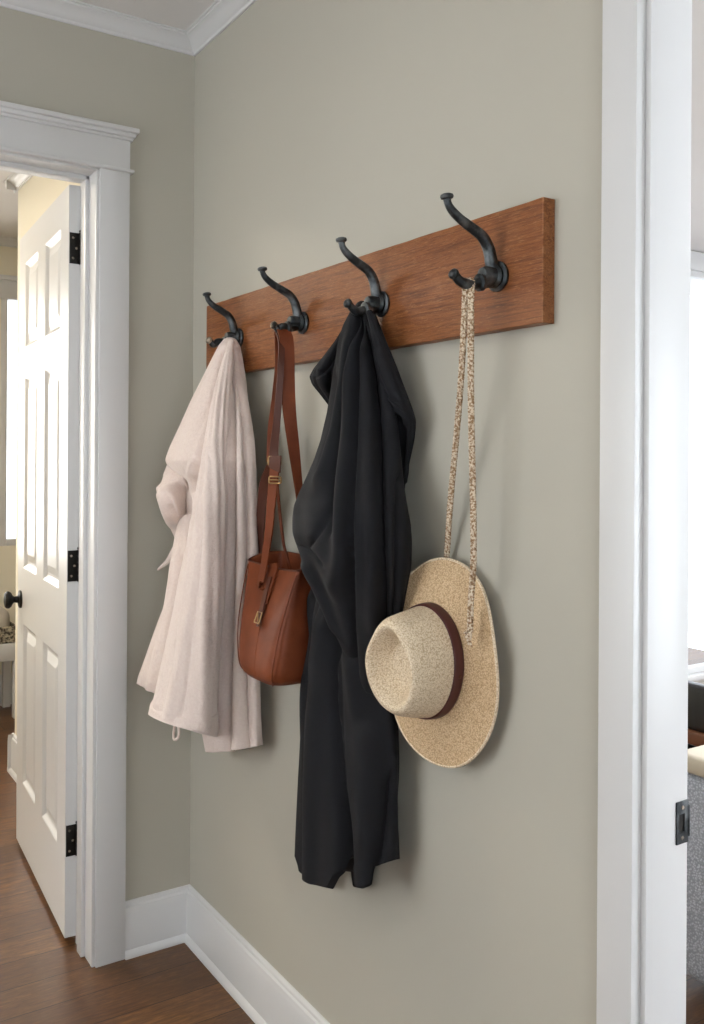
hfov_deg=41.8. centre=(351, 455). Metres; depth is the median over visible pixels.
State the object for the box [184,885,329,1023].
baseboard
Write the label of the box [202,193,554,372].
coat rack
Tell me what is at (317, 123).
wall
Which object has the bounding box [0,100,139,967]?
trim
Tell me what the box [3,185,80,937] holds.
door
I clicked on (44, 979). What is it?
floor
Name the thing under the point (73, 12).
trim
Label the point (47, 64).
wall
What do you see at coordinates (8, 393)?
window
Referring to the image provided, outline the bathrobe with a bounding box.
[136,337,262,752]
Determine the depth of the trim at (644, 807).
1.29 m
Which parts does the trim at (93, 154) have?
head casing, casing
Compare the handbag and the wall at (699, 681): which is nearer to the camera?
the handbag
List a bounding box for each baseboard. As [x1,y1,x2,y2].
[0,673,16,782]
[125,884,189,959]
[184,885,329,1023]
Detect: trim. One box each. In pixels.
[0,0,193,55]
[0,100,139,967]
[0,172,31,247]
[0,274,17,299]
[186,0,256,55]
[596,0,691,1023]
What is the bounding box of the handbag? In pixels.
[237,329,310,685]
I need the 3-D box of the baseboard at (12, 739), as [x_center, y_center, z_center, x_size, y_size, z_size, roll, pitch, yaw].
[-1.800,1.268,3.486,3.700,0.162,2.670,0,0,-33]
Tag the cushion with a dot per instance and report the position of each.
(4, 615)
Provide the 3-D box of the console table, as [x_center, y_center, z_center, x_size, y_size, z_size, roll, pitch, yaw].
[-2.136,1.155,4.644,0.890,0.385,0.300,0,0,-33]
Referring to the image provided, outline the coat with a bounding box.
[292,301,415,888]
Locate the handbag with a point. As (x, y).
(274, 633)
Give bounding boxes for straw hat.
[365,278,498,767]
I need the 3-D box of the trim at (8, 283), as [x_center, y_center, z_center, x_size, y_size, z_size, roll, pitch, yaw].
[-1.831,-0.214,5.023,0.460,1.525,0.045,0,0,-33]
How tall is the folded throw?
0.050 m
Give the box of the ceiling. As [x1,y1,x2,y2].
[0,0,703,252]
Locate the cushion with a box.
[0,606,9,626]
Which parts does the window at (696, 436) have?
sill, casing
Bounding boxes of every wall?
[0,6,194,900]
[0,246,17,674]
[15,176,79,735]
[190,0,602,1023]
[692,251,703,683]
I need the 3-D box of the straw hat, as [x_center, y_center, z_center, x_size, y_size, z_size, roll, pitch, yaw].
[0.117,0.126,1.562,0.165,0.817,0.261,0,0,-33]
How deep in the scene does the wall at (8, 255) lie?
5.02 m
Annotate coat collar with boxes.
[310,332,340,403]
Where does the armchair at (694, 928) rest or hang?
on the floor
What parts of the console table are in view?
leg, leg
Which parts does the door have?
knob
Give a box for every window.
[0,299,16,545]
[688,251,703,681]
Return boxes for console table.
[0,643,14,718]
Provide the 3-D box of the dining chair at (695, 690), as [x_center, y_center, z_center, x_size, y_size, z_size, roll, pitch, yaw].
[1.250,1.038,2.974,0.495,0.660,0.500,0,0,-33]
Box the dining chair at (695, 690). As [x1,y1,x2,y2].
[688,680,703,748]
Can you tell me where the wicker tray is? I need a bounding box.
[0,622,14,643]
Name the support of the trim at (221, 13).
attached to the wall at (317, 123)
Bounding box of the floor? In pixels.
[0,704,703,1023]
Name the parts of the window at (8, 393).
pane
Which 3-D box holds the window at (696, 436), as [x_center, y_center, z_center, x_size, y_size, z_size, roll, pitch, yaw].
[1.663,0.055,5.049,2.000,2.410,0.095,0,0,-33]
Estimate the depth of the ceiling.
2.81 m
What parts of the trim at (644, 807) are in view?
casing, strike plate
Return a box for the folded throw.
[687,745,703,777]
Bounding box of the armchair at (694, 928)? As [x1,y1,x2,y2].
[686,772,703,983]
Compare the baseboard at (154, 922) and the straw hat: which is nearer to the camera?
the straw hat
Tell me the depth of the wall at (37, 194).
3.84 m
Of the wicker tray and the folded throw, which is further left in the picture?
the wicker tray

